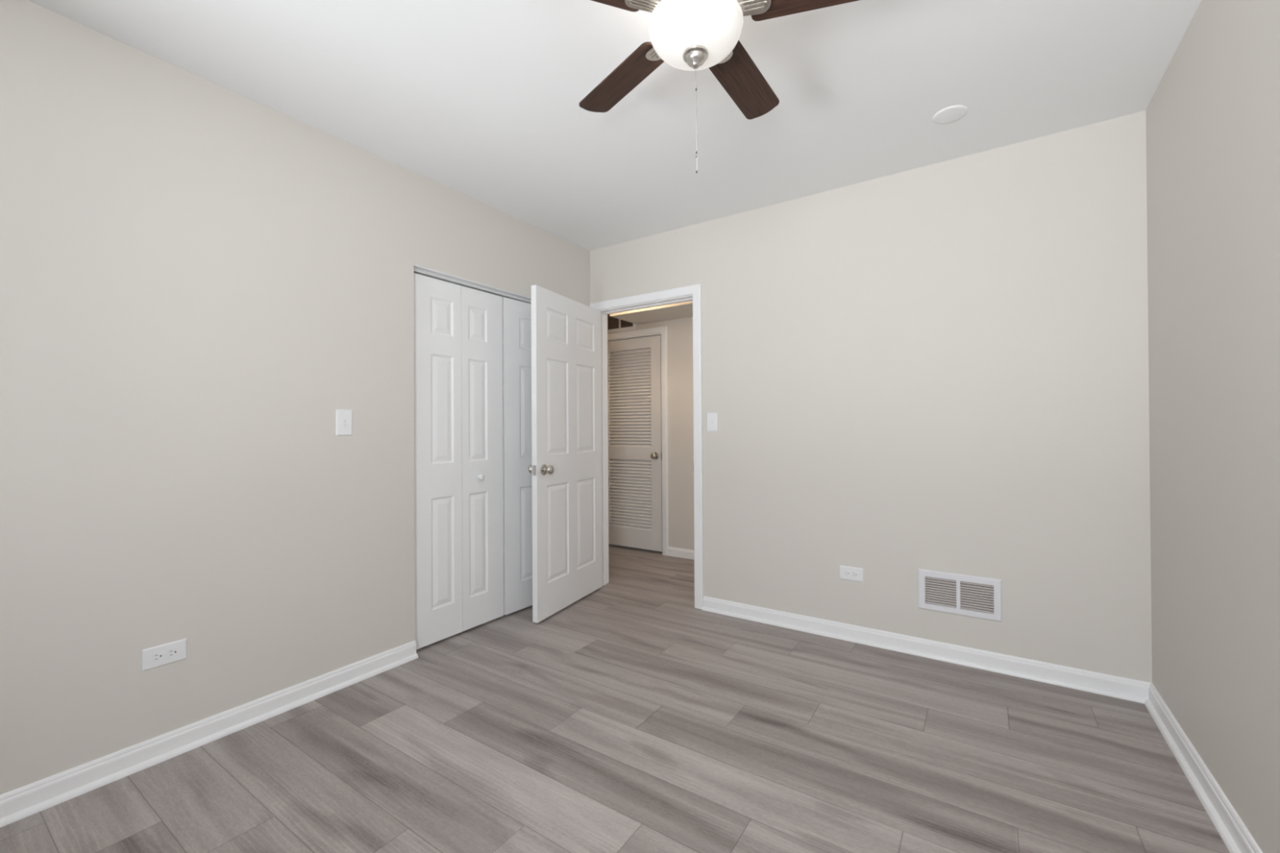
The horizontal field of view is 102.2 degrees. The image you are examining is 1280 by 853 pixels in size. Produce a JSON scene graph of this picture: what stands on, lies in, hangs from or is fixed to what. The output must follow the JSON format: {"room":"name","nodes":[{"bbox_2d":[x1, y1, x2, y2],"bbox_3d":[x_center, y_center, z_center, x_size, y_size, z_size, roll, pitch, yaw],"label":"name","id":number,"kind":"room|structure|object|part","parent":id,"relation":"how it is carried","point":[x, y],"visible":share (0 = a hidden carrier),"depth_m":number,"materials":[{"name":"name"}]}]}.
{"room":"empty bedroom","nodes":[
{"label":"empty bedroom","id":0,"kind":"room"},
{"bbox_2d":[0,0,590,795],"bbox_3d":[-1.385,-0.065,2.338,0.115,2.440,3.520,-1,0,34],"label":"wall","id":1,"kind":"structure","parent":0,"point":[197,274],"depth_m":1.87,"materials":[{"name":"white paint"}]},
{"bbox_2d":[142,638,186,671],"bbox_3d":[-1.659,0.797,1.806,0.007,0.073,0.119,-1,0,34],"label":"power outlet","id":2,"kind":"object","parent":1,"relation":"attached to","point":[153,657],"visible":1,"depth_m":1.80,"materials":[{"name":"white plastic"}]},
{"bbox_2d":[152,651,163,662],"bbox_3d":[-1.668,0.797,1.788,0.002,0.033,0.027,-1,0,34],"label":"receptacle","id":3,"kind":"object","parent":2,"relation":"attached to","point":[157,656],"depth_m":1.79,"materials":[{"name":"grey plastic"}]},
{"bbox_2d":[167,647,177,657],"bbox_3d":[-1.646,0.797,1.820,0.002,0.033,0.027,-1,0,34],"label":"receptacle","id":4,"kind":"object","parent":2,"relation":"attached to","point":[172,652],"depth_m":1.82,"materials":[{"name":"grey plastic"}]},
{"bbox_2d":[0,640,417,827],"bbox_3d":[-1.680,1.113,1.750,0.030,0.081,2.017,-1,0,34],"label":"baseboard","id":5,"kind":"structure","parent":1,"relation":"attached to","point":[15,805],"depth_m":1.83,"materials":[{"name":"white paint"}]},
{"bbox_2d":[335,409,352,435],"bbox_3d":[-1.320,-0.018,2.314,0.017,0.116,0.071,-1,0,34],"label":"light switch","id":6,"kind":"object","parent":1,"relation":"attached to","point":[344,418],"visible":1,"depth_m":2.31,"materials":[{"name":"white plastic"}]},
{"bbox_2d":[413,266,531,303],"bbox_3d":[-0.841,-0.801,3.150,0.042,0.036,1.235,-1,0,34],"label":"door track","id":7,"kind":"object","parent":1,"relation":"attached to","point":[416,270],"visible":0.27,"depth_m":2.93,"materials":[{"name":"white metal"}]},
{"bbox_2d":[413,272,503,649],"bbox_3d":[-0.996,0.178,2.876,0.065,1.928,0.600,-1,0,34],"label":"door","id":8,"kind":"structure","parent":7,"relation":"hanging from","point":[458,347],"depth_m":2.85,"materials":[{"name":"white paint"}]},
{"bbox_3d":[-0.914,0.290,2.968,0.032,0.035,0.035,-1,0,34],"label":"knob","id":9,"kind":"part","parent":8,"relation":"part of","materials":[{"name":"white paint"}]},
{"bbox_2d":[502,297,532,615],"bbox_3d":[-0.647,0.178,3.386,0.074,1.928,0.618,-1,0,34],"label":"door","id":10,"kind":"structure","parent":7,"relation":"hanging from","point":[516,314],"depth_m":3.21,"materials":[{"name":"white paint"}]},
{"bbox_2d":[413,264,531,299],"bbox_3d":[-0.810,-0.816,3.129,0.030,0.007,1.236,-1,0,34],"label":"trim","id":11,"kind":"structure","parent":1,"relation":"attached to","point":[415,265],"depth_m":2.90,"materials":[{"name":"white paint"}]},
{"bbox_2d":[528,284,602,622],"bbox_3d":[-0.451,0.158,3.359,0.166,1.966,0.774,0,0,25],"label":"door","id":12,"kind":"structure","parent":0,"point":[566,468],"depth_m":3.27,"materials":[{"name":"white paint"}]},
{"bbox_3d":[-0.634,0.256,3.087,0.066,0.065,0.065,0,0,25],"label":"knob","id":13,"kind":"part","parent":12,"relation":"part of","materials":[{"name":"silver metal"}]},
{"bbox_3d":[-0.615,0.255,3.009,0.025,0.058,0.002,0,0,25],"label":"latch plate","id":14,"kind":"part","parent":12,"relation":"part of","materials":[{"name":"silver metal"}]},
{"bbox_3d":[-0.543,0.255,3.044,0.066,0.065,0.065,0,0,25],"label":"knob","id":15,"kind":"part","parent":12,"relation":"part of","materials":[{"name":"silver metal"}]},
{"bbox_2d":[0,543,1229,852],"bbox_3d":[-0.497,1.190,2.417,5.053,0.080,4.841,-1,0,34],"label":"floor","id":16,"kind":"structure","parent":0,"point":[633,717],"depth_m":1.76,"materials":[{"name":"plastic"}]},
{"bbox_2d":[28,0,1201,250],"bbox_3d":[-0.341,-1.335,1.651,3.903,0.080,3.735,-1,0,34],"label":"ceiling","id":17,"kind":"structure","parent":0,"point":[478,100],"depth_m":1.96,"materials":[{"name":"white paint"}]},
{"bbox_2d":[578,0,858,173],"bbox_3d":[0.172,-0.990,1.424,1.011,0.618,0.973,-1,0,34],"label":"ceiling fan","id":18,"kind":"object","parent":17,"relation":"hanging from","point":[689,35],"visible":1,"depth_m":1.38,"materials":[{"name":"brown wood"}]},
{"bbox_3d":[-0.166,-1.108,1.278,0.381,0.006,0.121,0,10,-20],"label":"blade","id":19,"kind":"part","parent":18,"relation":"part of","materials":[{"name":"brown wood"}]},
{"bbox_3d":[-0.057,-1.107,1.657,0.121,0.006,0.381,-13,7,-37],"label":"blade","id":20,"kind":"part","parent":18,"relation":"part of","materials":[{"name":"brown wood"}]},
{"bbox_3d":[0.149,-1.043,1.392,0.253,0.080,0.253,-1,0,34],"label":"lamp shade","id":21,"kind":"part","parent":18,"relation":"part of","materials":[{"name":"white glass"}]},
{"bbox_3d":[0.152,-0.849,1.390,0.004,0.234,0.002,-1,0,34],"label":"pull chain","id":22,"kind":"part","parent":18,"relation":"part of","materials":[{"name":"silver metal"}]},
{"bbox_3d":[0.337,-1.109,1.670,0.121,0.006,0.381,-13,-7,33],"label":"blade","id":23,"kind":"part","parent":18,"relation":"part of","materials":[{"name":"brown wood"}]},
{"bbox_3d":[0.472,-1.111,1.299,0.381,0.006,0.121,0,-10,16],"label":"blade","id":24,"kind":"part","parent":18,"relation":"part of","materials":[{"name":"brown wood"}]},
{"bbox_2d":[932,105,968,124],"bbox_3d":[1.292,-1.298,2.155,0.127,0.006,0.127,-1,0,34],"label":"cover plate","id":25,"kind":"object","parent":17,"relation":"attached to","point":[954,113],"visible":1,"depth_m":2.15,"materials":[{"name":"white paint"}]},
{"bbox_2d":[607,316,693,550],"bbox_3d":[0.206,-0.061,4.749,3.350,2.440,0.115,-1,0,34],"label":"wall","id":26,"kind":"structure","parent":0,"point":[679,331],"depth_m":4.58,"materials":[{"name":"white paint"}]},
{"bbox_2d":[607,314,635,333],"bbox_3d":[-0.298,-1.058,5.064,0.680,0.302,0.098,-1,0,34],"label":"air vent","id":27,"kind":"object","parent":26,"relation":"in","point":[614,325],"visible":0.09,"depth_m":4.99,"materials":[{"name":"white metal"}]},
{"bbox_3d":[-0.322,-1.058,5.028,0.680,0.302,0.009,-1,0,34],"label":"frame","id":28,"kind":"part","parent":27,"relation":"part of","materials":[{"name":"white metal"}]},
{"bbox_2d":[607,334,662,551],"bbox_3d":[-0.110,0.155,4.874,0.706,1.969,0.100,-1,0,34],"label":"door","id":29,"kind":"structure","parent":26,"relation":"in","point":[634,380],"depth_m":4.86,"materials":[{"name":"white paint"}]},
{"bbox_3d":[0.128,0.267,4.694,0.065,0.065,0.066,-1,0,34],"label":"knob","id":30,"kind":"part","parent":29,"relation":"part of","materials":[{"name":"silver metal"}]},
{"bbox_2d":[607,325,668,555],"bbox_3d":[-0.074,0.129,4.925,0.847,2.064,0.132,-1,0,34],"label":"door frame","id":31,"kind":"structure","parent":26,"relation":"attached to","point":[662,331],"depth_m":4.65,"materials":[{"name":"white paint"}]},
{"bbox_2d":[667,546,693,559],"bbox_3d":[0.912,1.113,4.197,1.582,0.078,0.016,-1,0,34],"label":"baseboard","id":32,"kind":"structure","parent":26,"relation":"attached to","point":[673,552],"depth_m":4.56,"materials":[{"name":"white paint"}]},
{"bbox_2d":[590,110,1151,683],"bbox_3d":[0.215,-0.068,3.455,4.803,2.440,0.115,-1,0,34],"label":"wall","id":33,"kind":"structure","parent":0,"point":[943,366],"depth_m":2.54,"materials":[{"name":"white paint"}]},
{"bbox_2d":[589,283,703,609],"bbox_3d":[0.052,0.127,3.563,0.902,2.052,0.149,-1,0,34],"label":"door frame","id":34,"kind":"structure","parent":33,"relation":"attached to","point":[692,293],"depth_m":3.34,"materials":[{"name":"white paint"}]},
{"bbox_2d":[706,413,717,431],"bbox_3d":[0.447,-0.028,3.220,0.071,0.116,0.017,-1,0,34],"label":"light switch","id":35,"kind":"object","parent":33,"relation":"attached to","point":[712,418],"visible":1,"depth_m":3.22,"materials":[{"name":"white plastic"}]},
{"bbox_2d":[839,565,862,582],"bbox_3d":[1.131,0.789,2.768,0.119,0.073,0.007,-1,0,34],"label":"power outlet","id":36,"kind":"object","parent":33,"relation":"attached to","point":[849,573],"visible":1,"depth_m":2.77,"materials":[{"name":"white plastic"}]},
{"bbox_2d":[844,570,849,576],"bbox_3d":[1.113,0.789,2.777,0.027,0.033,0.002,-1,0,34],"label":"receptacle","id":37,"kind":"object","parent":36,"relation":"attached to","point":[846,572],"depth_m":2.78,"materials":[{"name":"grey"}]},
{"bbox_2d":[852,571,857,577],"bbox_3d":[1.146,0.789,2.755,0.027,0.033,0.002,-1,0,34],"label":"receptacle","id":38,"kind":"object","parent":36,"relation":"attached to","point":[855,574],"depth_m":2.75,"materials":[{"name":"grey plastic"}]},
{"bbox_2d":[702,595,1151,703],"bbox_3d":[1.244,1.101,2.678,2.045,0.081,0.030,-1,0,34],"label":"baseboard","id":39,"kind":"structure","parent":33,"relation":"attached to","point":[1123,688],"depth_m":2.51,"materials":[{"name":"white paint"}]},
{"bbox_2d":[917,568,1002,622],"bbox_3d":[1.561,0.811,2.530,0.346,0.197,0.098,-1,0,34],"label":"air vent","id":40,"kind":"object","parent":33,"relation":"in","point":[957,589],"visible":1,"depth_m":2.50,"materials":[{"name":"white metal"}]},
{"bbox_2d":[1146,0,1279,852],"bbox_3d":[1.166,-0.089,0.633,0.115,2.440,3.520,-1,0,34],"label":"wall","id":41,"kind":"structure","parent":0,"point":[1213,115],"depth_m":1.48,"materials":[{"name":"white paint"}]},
{"bbox_2d":[1144,683,1262,852],"bbox_3d":[1.140,1.091,0.708,0.030,0.081,3.419,-1,0,34],"label":"baseboard","id":42,"kind":"structure","parent":41,"relation":"attached to","point":[1232,830],"depth_m":1.59,"materials":[{"name":"white paint"}]},
{"bbox_3d":[-0.071,-1.322,4.352,3.550,0.080,1.056,-1,0,34],"label":"ceiling","id":43,"kind":"structure","parent":0,"visible":0},
{"bbox_2d":[609,301,692,324],"bbox_3d":[0.649,-1.123,4.121,1.900,0.327,0.439,-1,0,34],"label":"ceiling","id":44,"kind":"structure","parent":43,"relation":"attached to","point":[683,309],"depth_m":4.39,"materials":[{"name":"white paint"}]}
]}

